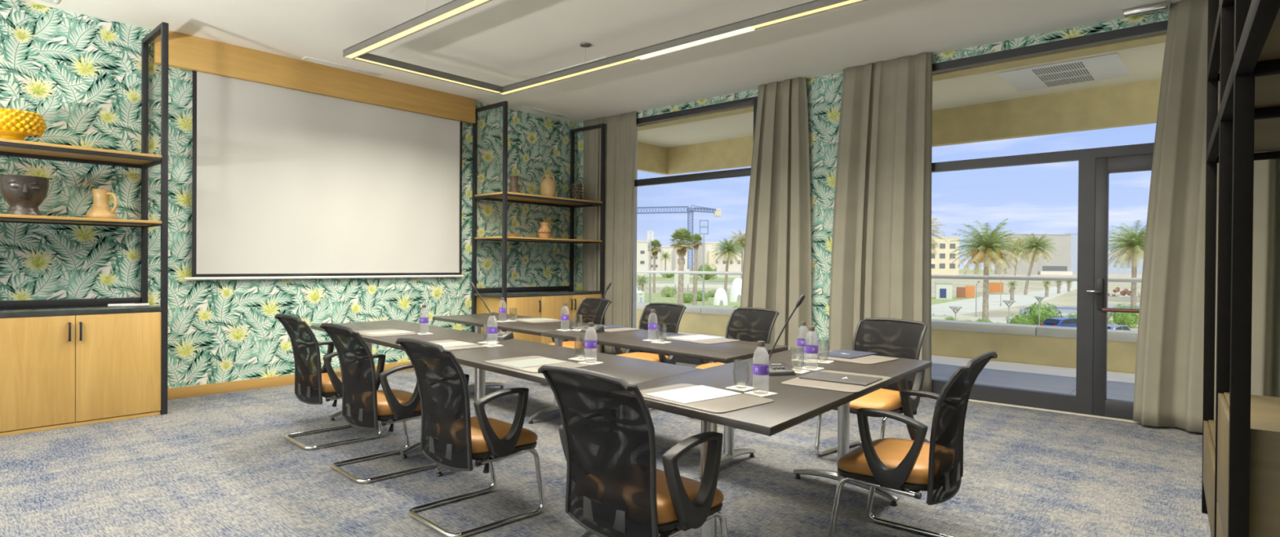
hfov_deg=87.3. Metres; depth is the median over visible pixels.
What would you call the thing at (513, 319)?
desk pad
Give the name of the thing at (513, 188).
jug
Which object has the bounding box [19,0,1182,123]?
ceiling
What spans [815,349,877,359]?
document folder
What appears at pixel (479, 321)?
conference table
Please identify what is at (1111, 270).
building
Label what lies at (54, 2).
ceiling vent
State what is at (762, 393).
coaster
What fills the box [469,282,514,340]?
gooseneck microphone
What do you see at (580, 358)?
coaster
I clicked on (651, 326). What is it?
water bottle
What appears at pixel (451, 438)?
chair
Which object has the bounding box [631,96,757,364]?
window
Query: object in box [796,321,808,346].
water bottle
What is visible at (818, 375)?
document folder
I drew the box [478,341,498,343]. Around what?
coaster
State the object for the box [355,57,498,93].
diffuser
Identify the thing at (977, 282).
post
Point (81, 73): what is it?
wall
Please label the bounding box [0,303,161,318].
countertop
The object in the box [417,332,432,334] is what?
coaster
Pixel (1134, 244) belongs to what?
date palm
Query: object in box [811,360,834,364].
coaster
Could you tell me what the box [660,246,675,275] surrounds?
building
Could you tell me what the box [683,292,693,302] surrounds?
bush
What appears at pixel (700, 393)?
paper sheet
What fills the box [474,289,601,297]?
countertop
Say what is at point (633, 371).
conference table
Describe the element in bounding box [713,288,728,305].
dome
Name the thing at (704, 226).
street lamp
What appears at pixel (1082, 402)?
window
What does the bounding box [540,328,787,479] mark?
conference table
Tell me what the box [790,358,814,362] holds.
coaster
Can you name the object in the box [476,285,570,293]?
backsplash
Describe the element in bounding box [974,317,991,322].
bush
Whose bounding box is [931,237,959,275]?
building
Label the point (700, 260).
building
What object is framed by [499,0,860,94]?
diffuser
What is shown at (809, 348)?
water bottle
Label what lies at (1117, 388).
floor
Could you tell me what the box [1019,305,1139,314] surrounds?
road
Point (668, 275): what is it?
bush
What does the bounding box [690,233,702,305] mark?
fan palm
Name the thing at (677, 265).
building
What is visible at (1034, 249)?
date palm
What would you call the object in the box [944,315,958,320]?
bush
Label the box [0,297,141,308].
backsplash
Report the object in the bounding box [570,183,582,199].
vase
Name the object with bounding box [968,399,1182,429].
trim
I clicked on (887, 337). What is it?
chair
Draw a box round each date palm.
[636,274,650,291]
[659,250,671,278]
[711,235,743,292]
[728,229,745,279]
[931,211,947,255]
[948,218,1023,319]
[1000,236,1031,275]
[1005,280,1017,302]
[1014,232,1057,295]
[1041,280,1052,297]
[1055,280,1063,293]
[1064,280,1073,292]
[1107,220,1146,309]
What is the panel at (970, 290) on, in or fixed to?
on the grass verge at (934, 301)
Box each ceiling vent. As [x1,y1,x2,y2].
[38,0,59,4]
[301,56,382,76]
[517,105,568,117]
[547,56,626,79]
[997,53,1128,91]
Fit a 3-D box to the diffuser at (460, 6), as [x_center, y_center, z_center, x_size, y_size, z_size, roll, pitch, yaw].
[-0.637,-1.823,4.165,5.100,0.006,0.070,1,0,41]
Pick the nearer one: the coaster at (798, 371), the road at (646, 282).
the coaster at (798, 371)
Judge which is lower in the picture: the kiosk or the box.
the kiosk
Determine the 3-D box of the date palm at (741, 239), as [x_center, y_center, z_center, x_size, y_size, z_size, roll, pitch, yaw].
[37.940,-4.573,248.640,12.306,19.538,12.400,1,0,41]
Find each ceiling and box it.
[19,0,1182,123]
[637,42,1165,147]
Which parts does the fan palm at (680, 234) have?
crown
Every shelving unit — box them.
[0,22,168,436]
[471,101,604,353]
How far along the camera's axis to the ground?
195.44 m
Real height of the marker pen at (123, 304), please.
0.027 m
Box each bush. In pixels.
[660,273,674,277]
[660,285,676,297]
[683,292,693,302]
[688,289,709,301]
[697,263,717,279]
[706,289,715,297]
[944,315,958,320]
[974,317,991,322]
[1005,313,1036,324]
[1019,301,1062,325]
[1062,312,1076,318]
[1107,302,1139,327]
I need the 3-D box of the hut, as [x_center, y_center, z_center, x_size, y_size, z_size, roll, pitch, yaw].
[60.747,4.482,134.200,3.076,3.248,3.076,1,0,20]
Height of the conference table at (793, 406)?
0.740 m
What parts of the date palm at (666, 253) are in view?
crown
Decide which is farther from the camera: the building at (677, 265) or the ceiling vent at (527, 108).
the building at (677, 265)
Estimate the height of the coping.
0.115 m
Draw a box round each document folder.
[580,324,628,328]
[799,371,882,386]
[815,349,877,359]
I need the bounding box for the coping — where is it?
[636,302,1137,342]
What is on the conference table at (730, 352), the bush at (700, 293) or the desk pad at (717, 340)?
the desk pad at (717, 340)
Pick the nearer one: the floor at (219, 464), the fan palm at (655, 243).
the floor at (219, 464)
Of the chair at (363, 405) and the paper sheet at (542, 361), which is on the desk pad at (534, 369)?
the paper sheet at (542, 361)
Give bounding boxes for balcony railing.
[636,270,1142,282]
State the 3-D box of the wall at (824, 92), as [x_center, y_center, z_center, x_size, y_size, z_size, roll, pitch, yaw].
[2.176,-0.426,7.199,8.067,3.290,0.242,1,0,41]
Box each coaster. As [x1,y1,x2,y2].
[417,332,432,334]
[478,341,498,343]
[483,344,502,346]
[556,328,571,331]
[568,356,593,360]
[577,360,603,364]
[644,338,662,342]
[651,341,671,343]
[724,385,757,391]
[743,390,777,397]
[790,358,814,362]
[791,368,809,373]
[798,366,824,370]
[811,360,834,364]
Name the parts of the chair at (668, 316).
armrest, seat, backrest, frame, armrest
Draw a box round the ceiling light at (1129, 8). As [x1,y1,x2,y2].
[1116,0,1170,17]
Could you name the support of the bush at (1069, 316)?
on the ground
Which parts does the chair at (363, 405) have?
frame, backrest, armrest, frame, tilt lever, seat, armrest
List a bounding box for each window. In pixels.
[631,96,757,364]
[931,20,1168,415]
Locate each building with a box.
[636,240,648,275]
[648,246,660,275]
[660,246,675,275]
[675,249,688,269]
[697,243,702,275]
[704,242,719,275]
[720,252,743,275]
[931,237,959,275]
[994,233,1072,275]
[1064,233,1145,274]
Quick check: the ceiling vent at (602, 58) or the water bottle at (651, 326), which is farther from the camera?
the ceiling vent at (602, 58)
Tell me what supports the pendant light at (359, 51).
hanging from the ceiling at (499, 42)
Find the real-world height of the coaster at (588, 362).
0.003 m
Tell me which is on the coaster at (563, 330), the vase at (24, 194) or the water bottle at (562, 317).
the water bottle at (562, 317)
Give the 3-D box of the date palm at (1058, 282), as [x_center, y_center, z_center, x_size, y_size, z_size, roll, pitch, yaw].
[102.589,4.265,164.235,2.059,3.887,2.083,1,0,41]
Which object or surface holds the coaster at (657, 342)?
on the conference table at (730, 352)
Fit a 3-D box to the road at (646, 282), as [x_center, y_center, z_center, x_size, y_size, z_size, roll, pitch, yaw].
[16.214,5.237,214.271,66.537,0.060,59.604,1,0,41]
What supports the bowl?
on the shelving unit at (70, 362)
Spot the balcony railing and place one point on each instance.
(939, 277)
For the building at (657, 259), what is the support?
on the ground
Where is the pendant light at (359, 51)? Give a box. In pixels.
[342,0,866,95]
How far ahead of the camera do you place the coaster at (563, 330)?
5.11 m
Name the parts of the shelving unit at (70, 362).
door, handle, shelf, shelf rail, shelf, shelf rail, handle, door, post, post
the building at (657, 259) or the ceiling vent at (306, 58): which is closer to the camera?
the ceiling vent at (306, 58)
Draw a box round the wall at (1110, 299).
[1107,296,1140,302]
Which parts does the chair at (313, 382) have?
frame, backrest, armrest, seat, armrest, frame, tilt lever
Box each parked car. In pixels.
[1040,316,1076,327]
[1107,324,1130,330]
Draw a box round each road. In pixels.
[644,282,732,288]
[931,281,1077,315]
[931,311,1076,323]
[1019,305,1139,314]
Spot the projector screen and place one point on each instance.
(287, 184)
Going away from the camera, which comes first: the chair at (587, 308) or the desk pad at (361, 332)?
the desk pad at (361, 332)
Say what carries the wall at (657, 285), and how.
on the ground
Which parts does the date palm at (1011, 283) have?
crown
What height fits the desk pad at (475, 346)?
0.004 m
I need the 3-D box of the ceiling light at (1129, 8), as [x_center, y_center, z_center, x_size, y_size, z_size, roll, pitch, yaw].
[3.858,-2.021,5.131,0.300,0.050,0.560,1,0,41]
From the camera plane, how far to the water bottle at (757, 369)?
2.63 m
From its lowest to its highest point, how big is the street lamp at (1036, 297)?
3.571 m
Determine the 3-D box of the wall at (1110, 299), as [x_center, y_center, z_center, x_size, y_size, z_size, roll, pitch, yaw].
[91.538,5.872,127.137,9.239,1.000,0.835,1,0,41]
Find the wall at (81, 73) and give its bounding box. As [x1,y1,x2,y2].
[0,0,577,388]
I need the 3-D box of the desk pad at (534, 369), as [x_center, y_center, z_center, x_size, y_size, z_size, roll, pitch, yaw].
[-0.531,0.482,3.397,0.335,0.004,0.480,0,1,-43]
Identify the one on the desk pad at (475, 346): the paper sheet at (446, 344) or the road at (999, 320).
the paper sheet at (446, 344)
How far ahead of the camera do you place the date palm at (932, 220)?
92.08 m
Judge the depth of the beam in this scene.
7.82 m
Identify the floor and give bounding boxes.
[0,353,1211,536]
[635,328,1134,401]
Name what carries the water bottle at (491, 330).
on the coaster at (486, 345)
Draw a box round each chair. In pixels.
[274,314,382,450]
[319,323,439,484]
[395,337,545,536]
[537,364,728,536]
[540,297,611,385]
[614,302,686,410]
[695,307,779,428]
[814,317,927,456]
[827,351,997,536]
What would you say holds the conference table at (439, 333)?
on the floor at (219, 464)
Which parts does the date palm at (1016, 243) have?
crown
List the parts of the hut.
door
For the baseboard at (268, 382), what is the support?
attached to the wall at (81, 73)
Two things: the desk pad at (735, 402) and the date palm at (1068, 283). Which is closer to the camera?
the desk pad at (735, 402)
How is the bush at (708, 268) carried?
on the grass verge at (657, 278)
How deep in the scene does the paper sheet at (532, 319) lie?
6.01 m
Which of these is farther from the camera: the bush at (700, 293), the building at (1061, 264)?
the building at (1061, 264)
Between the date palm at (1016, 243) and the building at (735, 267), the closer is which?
the date palm at (1016, 243)
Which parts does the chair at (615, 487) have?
armrest, frame, backrest, seat, armrest, frame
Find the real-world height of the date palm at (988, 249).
12.399 m
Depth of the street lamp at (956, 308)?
58.64 m
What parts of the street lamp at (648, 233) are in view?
board frame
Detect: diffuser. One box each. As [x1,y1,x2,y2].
[346,0,487,57]
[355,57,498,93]
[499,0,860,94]
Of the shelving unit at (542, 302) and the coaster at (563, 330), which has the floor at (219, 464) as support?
the shelving unit at (542, 302)
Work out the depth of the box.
6.81 m
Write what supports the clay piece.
on the shelving unit at (542, 302)
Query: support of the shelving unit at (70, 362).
on the floor at (219, 464)
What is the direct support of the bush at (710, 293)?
on the grass verge at (655, 297)
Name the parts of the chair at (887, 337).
frame, seat, backrest, frame, armrest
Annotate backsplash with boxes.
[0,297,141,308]
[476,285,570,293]
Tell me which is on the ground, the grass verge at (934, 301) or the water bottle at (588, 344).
the grass verge at (934, 301)
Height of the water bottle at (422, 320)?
0.205 m
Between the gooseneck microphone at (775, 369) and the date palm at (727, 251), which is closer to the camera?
the gooseneck microphone at (775, 369)
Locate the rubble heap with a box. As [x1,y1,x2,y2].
[1107,287,1140,297]
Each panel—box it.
[955,287,965,297]
[964,285,974,298]
[988,282,1003,293]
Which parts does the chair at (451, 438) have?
frame, backrest, armrest, frame, tilt lever, armrest, seat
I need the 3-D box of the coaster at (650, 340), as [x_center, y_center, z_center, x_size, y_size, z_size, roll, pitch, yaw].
[0.085,0.480,4.483,0.094,0.003,0.094,1,0,39]
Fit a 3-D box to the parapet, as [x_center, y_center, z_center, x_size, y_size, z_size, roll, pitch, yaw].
[5.876,1.183,8.192,16.000,0.610,0.260,1,0,41]
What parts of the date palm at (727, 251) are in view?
crown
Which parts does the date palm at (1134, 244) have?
crown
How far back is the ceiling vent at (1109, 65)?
6.78 m
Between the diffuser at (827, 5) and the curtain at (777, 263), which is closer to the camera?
the diffuser at (827, 5)
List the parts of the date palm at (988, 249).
crown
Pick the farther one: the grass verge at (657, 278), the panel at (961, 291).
the grass verge at (657, 278)
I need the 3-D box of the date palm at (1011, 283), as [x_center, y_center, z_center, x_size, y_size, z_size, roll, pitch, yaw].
[68.214,4.199,122.947,2.064,4.067,2.109,1,0,41]
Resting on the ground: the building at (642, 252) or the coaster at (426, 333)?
the building at (642, 252)
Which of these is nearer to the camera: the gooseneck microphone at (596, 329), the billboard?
the gooseneck microphone at (596, 329)
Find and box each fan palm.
[645,239,663,293]
[666,227,694,304]
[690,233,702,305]
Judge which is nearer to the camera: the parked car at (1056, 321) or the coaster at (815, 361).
the coaster at (815, 361)
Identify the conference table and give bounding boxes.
[311,320,489,458]
[432,312,597,423]
[434,338,702,536]
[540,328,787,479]
[635,346,932,536]
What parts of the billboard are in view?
panel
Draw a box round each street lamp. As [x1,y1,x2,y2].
[949,306,962,320]
[1002,300,1015,323]
[1034,296,1044,325]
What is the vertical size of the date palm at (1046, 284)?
3.876 m
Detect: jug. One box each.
[84,189,117,218]
[507,176,523,193]
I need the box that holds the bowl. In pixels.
[0,106,46,140]
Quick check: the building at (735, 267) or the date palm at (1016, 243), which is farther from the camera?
the building at (735, 267)
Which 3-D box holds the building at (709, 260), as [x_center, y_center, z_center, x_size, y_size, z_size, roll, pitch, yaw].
[41.970,-5.530,394.175,9.911,19.610,10.500,0,0,0]
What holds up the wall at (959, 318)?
on the ground
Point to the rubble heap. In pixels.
(1116, 291)
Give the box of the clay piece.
[540,173,555,196]
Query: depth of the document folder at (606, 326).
5.35 m
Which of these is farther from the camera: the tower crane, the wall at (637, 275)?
the tower crane
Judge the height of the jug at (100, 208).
0.238 m
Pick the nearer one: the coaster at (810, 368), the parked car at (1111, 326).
the coaster at (810, 368)
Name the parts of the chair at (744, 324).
armrest, seat, backrest, frame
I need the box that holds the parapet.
[635,309,1137,373]
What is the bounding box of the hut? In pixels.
[934,282,952,299]
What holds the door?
attached to the window at (1082, 402)
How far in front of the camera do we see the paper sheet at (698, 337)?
4.63 m
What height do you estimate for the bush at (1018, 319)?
1.700 m
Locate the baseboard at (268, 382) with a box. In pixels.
[167,361,414,399]
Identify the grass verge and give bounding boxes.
[636,276,741,282]
[644,293,740,307]
[931,293,980,305]
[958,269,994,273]
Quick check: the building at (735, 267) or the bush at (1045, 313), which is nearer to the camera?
the bush at (1045, 313)
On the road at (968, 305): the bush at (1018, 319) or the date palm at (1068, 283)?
the date palm at (1068, 283)
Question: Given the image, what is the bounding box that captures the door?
[1085,153,1153,420]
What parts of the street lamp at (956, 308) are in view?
arm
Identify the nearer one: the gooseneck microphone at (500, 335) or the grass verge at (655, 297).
the gooseneck microphone at (500, 335)
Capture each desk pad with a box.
[354,328,417,337]
[428,339,485,350]
[484,355,587,373]
[505,317,564,323]
[572,324,639,332]
[640,383,773,413]
[658,334,740,344]
[781,370,891,392]
[793,350,897,364]
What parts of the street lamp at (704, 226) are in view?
board frame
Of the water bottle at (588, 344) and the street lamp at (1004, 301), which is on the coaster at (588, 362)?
the water bottle at (588, 344)
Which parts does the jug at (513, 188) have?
handle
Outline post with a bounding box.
[974,281,980,316]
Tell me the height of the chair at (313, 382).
0.892 m
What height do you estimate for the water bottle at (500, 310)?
0.205 m
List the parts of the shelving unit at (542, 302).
post, post, door, shelf, shelf rail, shelf rail, shelf, handle, door, post, door, post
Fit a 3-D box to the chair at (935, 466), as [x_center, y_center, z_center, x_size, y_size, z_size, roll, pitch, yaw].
[1.194,0.793,2.934,0.580,0.892,0.592,1,0,40]
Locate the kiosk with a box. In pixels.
[636,289,644,302]
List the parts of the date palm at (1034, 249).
crown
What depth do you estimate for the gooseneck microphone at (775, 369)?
3.16 m
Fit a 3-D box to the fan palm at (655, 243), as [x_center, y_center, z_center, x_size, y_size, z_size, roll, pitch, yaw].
[3.343,-0.564,151.559,4.246,12.300,4.171,1,0,41]
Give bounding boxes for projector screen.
[183,70,464,279]
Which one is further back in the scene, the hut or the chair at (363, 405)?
the hut
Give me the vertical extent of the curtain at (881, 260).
3.264 m
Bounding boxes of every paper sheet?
[363,329,415,335]
[435,341,476,347]
[495,357,568,368]
[518,318,558,321]
[645,385,742,404]
[671,334,723,340]
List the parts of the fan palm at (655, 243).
crown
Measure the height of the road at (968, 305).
0.040 m
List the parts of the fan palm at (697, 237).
crown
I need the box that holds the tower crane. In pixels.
[636,204,721,271]
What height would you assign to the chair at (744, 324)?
0.892 m
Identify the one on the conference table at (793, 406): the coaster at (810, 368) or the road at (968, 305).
the coaster at (810, 368)
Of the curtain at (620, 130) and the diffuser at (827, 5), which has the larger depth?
the curtain at (620, 130)
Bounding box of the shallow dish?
[506,233,519,236]
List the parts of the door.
handle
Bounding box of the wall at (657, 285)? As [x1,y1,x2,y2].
[636,283,731,288]
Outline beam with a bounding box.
[637,32,1166,175]
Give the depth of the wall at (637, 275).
344.64 m
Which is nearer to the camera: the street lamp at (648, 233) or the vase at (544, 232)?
the vase at (544, 232)
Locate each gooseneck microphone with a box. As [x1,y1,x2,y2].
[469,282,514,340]
[580,281,611,333]
[759,294,804,376]
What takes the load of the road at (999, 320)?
on the ground
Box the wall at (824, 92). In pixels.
[576,8,1279,397]
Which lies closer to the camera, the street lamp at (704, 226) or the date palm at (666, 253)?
the street lamp at (704, 226)
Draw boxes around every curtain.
[582,111,636,354]
[740,76,811,350]
[828,52,932,392]
[1133,0,1277,432]
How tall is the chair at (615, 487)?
0.892 m
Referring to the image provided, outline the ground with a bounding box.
[637,266,1142,330]
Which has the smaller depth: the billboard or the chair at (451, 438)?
the chair at (451, 438)
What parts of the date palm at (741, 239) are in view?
crown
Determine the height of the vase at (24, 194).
0.292 m
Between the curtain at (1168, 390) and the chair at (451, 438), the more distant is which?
the curtain at (1168, 390)
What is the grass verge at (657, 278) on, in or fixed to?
on the ground
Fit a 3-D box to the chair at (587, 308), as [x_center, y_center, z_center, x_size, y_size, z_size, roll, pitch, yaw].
[-0.658,0.754,6.845,0.580,0.892,0.592,0,0,-40]
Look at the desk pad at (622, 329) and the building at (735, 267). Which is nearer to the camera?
the desk pad at (622, 329)
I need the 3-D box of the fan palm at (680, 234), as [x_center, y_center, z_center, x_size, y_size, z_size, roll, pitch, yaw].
[4.152,1.003,66.348,3.068,10.291,3.006,1,0,41]
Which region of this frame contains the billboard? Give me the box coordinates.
[674,269,689,292]
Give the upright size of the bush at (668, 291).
2.469 m
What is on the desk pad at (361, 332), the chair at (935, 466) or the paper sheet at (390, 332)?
the paper sheet at (390, 332)
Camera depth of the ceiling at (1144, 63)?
7.61 m
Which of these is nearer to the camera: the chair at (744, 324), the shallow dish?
the chair at (744, 324)
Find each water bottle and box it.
[419,304,428,323]
[487,311,497,333]
[498,297,506,312]
[560,302,568,319]
[584,322,596,348]
[648,309,657,328]
[752,341,768,375]
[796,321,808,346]
[804,326,817,354]
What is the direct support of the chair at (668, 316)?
on the floor at (219, 464)
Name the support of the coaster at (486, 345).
on the conference table at (633, 371)
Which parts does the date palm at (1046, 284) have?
crown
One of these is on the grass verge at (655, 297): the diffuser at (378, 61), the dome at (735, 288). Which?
the dome at (735, 288)
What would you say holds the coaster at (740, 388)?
on the conference table at (793, 406)
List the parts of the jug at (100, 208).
handle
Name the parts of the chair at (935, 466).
seat, frame, armrest, armrest, backrest, frame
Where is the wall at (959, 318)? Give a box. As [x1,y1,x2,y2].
[931,315,980,320]
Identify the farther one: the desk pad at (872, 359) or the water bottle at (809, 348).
the desk pad at (872, 359)
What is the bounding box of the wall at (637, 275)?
[636,275,741,277]
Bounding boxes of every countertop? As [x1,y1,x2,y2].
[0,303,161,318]
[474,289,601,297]
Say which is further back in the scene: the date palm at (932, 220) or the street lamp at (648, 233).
the street lamp at (648, 233)
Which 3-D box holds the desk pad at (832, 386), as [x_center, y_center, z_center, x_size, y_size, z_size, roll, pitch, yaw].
[0.874,0.495,2.963,0.335,0.004,0.480,1,0,38]
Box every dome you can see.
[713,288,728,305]
[728,277,742,302]
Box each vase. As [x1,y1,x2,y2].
[0,174,49,215]
[537,222,551,238]
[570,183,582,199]
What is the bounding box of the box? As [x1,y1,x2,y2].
[153,30,475,124]
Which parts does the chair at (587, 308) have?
armrest, seat, armrest, backrest, frame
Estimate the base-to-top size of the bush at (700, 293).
2.042 m

